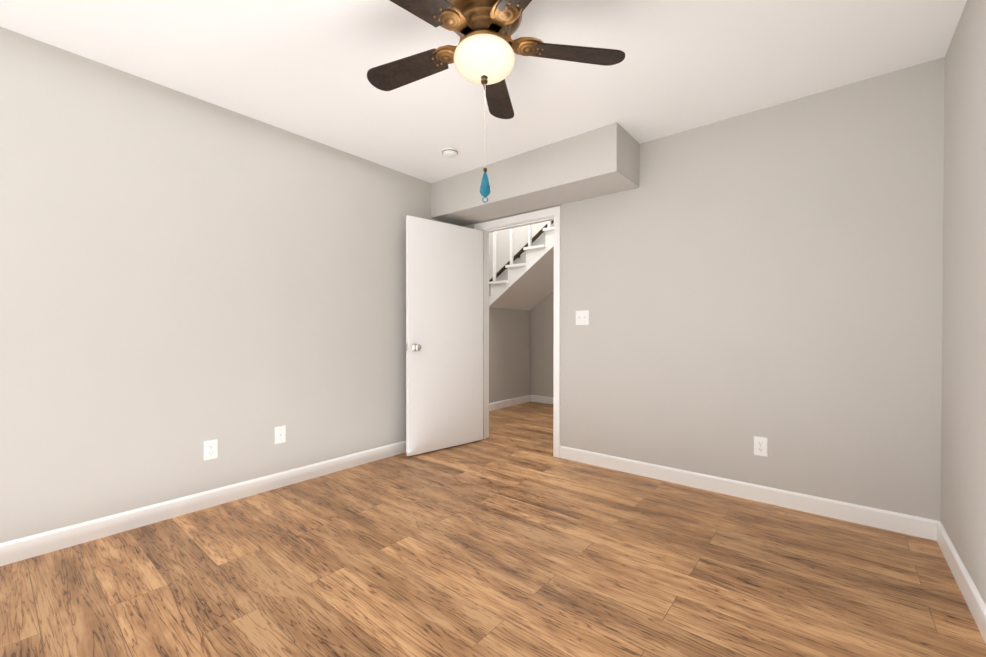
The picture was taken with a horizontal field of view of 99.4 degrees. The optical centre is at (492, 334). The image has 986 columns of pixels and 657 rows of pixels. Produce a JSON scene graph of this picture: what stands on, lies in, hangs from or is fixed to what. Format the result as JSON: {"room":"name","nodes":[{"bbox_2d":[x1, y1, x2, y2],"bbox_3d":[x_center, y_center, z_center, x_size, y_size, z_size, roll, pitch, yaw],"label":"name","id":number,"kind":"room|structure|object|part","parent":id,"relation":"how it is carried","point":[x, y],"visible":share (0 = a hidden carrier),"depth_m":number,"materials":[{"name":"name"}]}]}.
{"room":"empty bedroom","nodes":[
{"label":"empty bedroom","id":0,"kind":"room"},
{"bbox_2d":[0,27,458,542],"bbox_3d":[-1.766,-0.178,2.557,0.120,2.440,4.675,0,1,39],"label":"wall","id":1,"kind":"structure","parent":0,"point":[183,277],"depth_m":2.38,"materials":[{"name":"paint"}]},
{"bbox_2d":[0,440,405,565],"bbox_3d":[-1.715,0.993,2.524,0.014,0.100,4.435,0,1,39],"label":"baseboard","id":2,"kind":"structure","parent":1,"relation":"attached to","point":[19,549],"depth_m":2.38,"materials":[{"name":"white wood"}]},
{"bbox_2d":[204,439,217,460],"bbox_3d":[-1.708,0.698,2.533,0.008,0.117,0.072,0,1,39],"label":"electrical outlet","id":3,"kind":"object","parent":1,"relation":"attached to","point":[210,449],"visible":1,"depth_m":2.53,"materials":[{"name":"white plastic"}]},
{"bbox_2d":[275,425,285,443],"bbox_3d":[-1.446,0.683,2.848,0.014,0.117,0.072,0,1,39],"label":"outlet plate","id":4,"kind":"object","parent":1,"relation":"attached to","point":[280,434],"visible":1,"depth_m":2.85,"materials":[{"name":"white plastic"}]},
{"bbox_2d":[0,0,966,182],"bbox_3d":[-0.430,-1.438,1.447,3.580,0.100,4.675,0,1,39],"label":"ceiling","id":5,"kind":"structure","parent":0,"point":[300,67],"depth_m":2.12,"materials":[{"name":"paint"}]},
{"bbox_2d":[442,147,457,157],"bbox_3d":[-0.329,-1.385,3.198,0.124,0.036,0.124,0,1,39],"label":"smoke detector","id":6,"kind":"object","parent":5,"relation":"attached to","point":[448,152],"visible":1,"depth_m":3.17,"materials":[{"name":"white plastic"}]},
{"bbox_2d":[367,0,624,202],"bbox_3d":[-0.068,-0.954,1.632,1.116,0.870,1.096,0,1,39],"label":"ceiling fan","id":7,"kind":"object","parent":5,"relation":"hanging from","point":[484,50],"visible":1,"depth_m":1.64,"materials":[{"name":"brown metal"}]},
{"bbox_3d":[-0.034,-1.065,1.648,0.242,0.100,0.242,0,1,39],"label":"lamp shade","id":8,"kind":"part","parent":7,"relation":"part of","materials":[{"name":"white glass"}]},
{"bbox_2d":[431,122,639,225],"bbox_3d":[0.252,-1.246,3.490,1.800,0.320,0.415,0,1,39],"label":"beam","id":9,"kind":"structure","parent":5,"relation":"attached to","point":[602,161],"depth_m":3.18,"materials":[{"name":"paint"}]},
{"bbox_2d":[489,308,494,402],"bbox_3d":[-0.786,0.324,6.240,1.998,1.372,0.100,0,1,39],"label":"wall","id":10,"kind":"structure","parent":0,"point":[491,310],"depth_m":5.60,"materials":[{"name":"paint"}]},
{"bbox_2d":[0,402,985,656],"bbox_3d":[-1.075,1.060,3.401,6.790,0.050,6.600,0,1,39],"label":"floor","id":11,"kind":"structure","parent":0,"point":[510,536],"depth_m":1.81,"materials":[{"name":"brown wood"}]},
{"bbox_2d":[489,220,553,309],"bbox_3d":[0.485,-0.818,5.704,5.235,3.665,1.025,0,1,39],"label":"stairs","id":12,"kind":"structure","parent":11,"relation":"on","point":[528,284],"depth_m":5.42,"materials":[{"name":"white wood"}]},
{"bbox_2d":[495,308,529,401],"bbox_3d":[0.245,0.326,6.015,0.120,1.372,0.823,0,1,39],"label":"wall","id":13,"kind":"structure","parent":0,"point":[509,353],"depth_m":5.96,"materials":[{"name":"paint"}]},
{"bbox_2d":[489,395,530,410],"bbox_3d":[0.246,0.963,5.916,0.014,0.100,0.965,0,1,39],"label":"baseboard","id":14,"kind":"structure","parent":13,"relation":"attached to","point":[517,401],"depth_m":5.89,"materials":[{"name":"white wood"}]},
{"bbox_2d":[489,221,553,396],"bbox_3d":[0.657,-0.966,6.309,5.990,3.950,0.120,0,1,39],"label":"wall","id":15,"kind":"structure","parent":0,"point":[541,342],"depth_m":6.25,"materials":[{"name":"paint"}]},
{"bbox_2d":[531,395,552,403],"bbox_3d":[1.699,0.968,5.381,2.940,0.100,0.014,0,1,39],"label":"baseboard","id":16,"kind":"structure","parent":15,"relation":"attached to","point":[534,398],"depth_m":6.17,"materials":[{"name":"white wood"}]},
{"bbox_2d":[462,57,944,520],"bbox_3d":[1.016,-0.183,3.217,3.340,2.440,0.120,0,1,39],"label":"wall","id":17,"kind":"structure","parent":0,"point":[734,286],"depth_m":2.54,"materials":[{"name":"paint"}]},
{"bbox_2d":[406,215,482,455],"bbox_3d":[-0.436,0.011,3.805,0.219,2.020,0.832,0,1,39],"label":"door","id":18,"kind":"structure","parent":17,"relation":"in","point":[444,335],"depth_m":3.73,"materials":[{"name":"white wood"}]},
{"bbox_2d":[474,206,560,457],"bbox_3d":[0.236,-0.021,3.860,0.958,2.104,0.160,0,1,39],"label":"door frame","id":19,"kind":"structure","parent":17,"relation":"attached to","point":[555,212],"depth_m":3.62,"materials":[{"name":"white wood"}]},
{"bbox_2d":[576,310,588,324],"bbox_3d":[0.717,-0.135,3.373,0.118,0.117,0.020,0,1,39],"label":"light switch","id":20,"kind":"object","parent":17,"relation":"attached to","point":[582,317],"visible":1,"depth_m":3.37,"materials":[{"name":"white plastic"}]},
{"bbox_2d":[560,446,931,539],"bbox_3d":[1.398,0.990,2.826,2.160,0.100,0.014,0,1,39],"label":"baseboard","id":21,"kind":"structure","parent":17,"relation":"attached to","point":[916,526],"depth_m":2.57,"materials":[{"name":"white wood"}]},
{"bbox_2d":[754,436,767,456],"bbox_3d":[1.667,0.698,2.606,0.072,0.117,0.008,0,1,39],"label":"electrical outlet","id":22,"kind":"object","parent":17,"relation":"attached to","point":[760,446],"visible":1,"depth_m":2.60,"materials":[{"name":"white plastic"}]},
{"bbox_2d":[941,0,985,603],"bbox_3d":[0.906,-0.159,0.359,0.120,2.440,4.675,0,1,39],"label":"wall","id":23,"kind":"structure","parent":0,"point":[963,468],"depth_m":1.73,"materials":[{"name":"paint"}]},
{"bbox_2d":[932,520,985,642],"bbox_3d":[0.854,1.011,0.412,0.014,0.100,4.435,0,1,39],"label":"baseboard","id":24,"kind":"structure","parent":23,"relation":"attached to","point":[976,604],"depth_m":1.70,"materials":[{"name":"white wood"}]}
]}

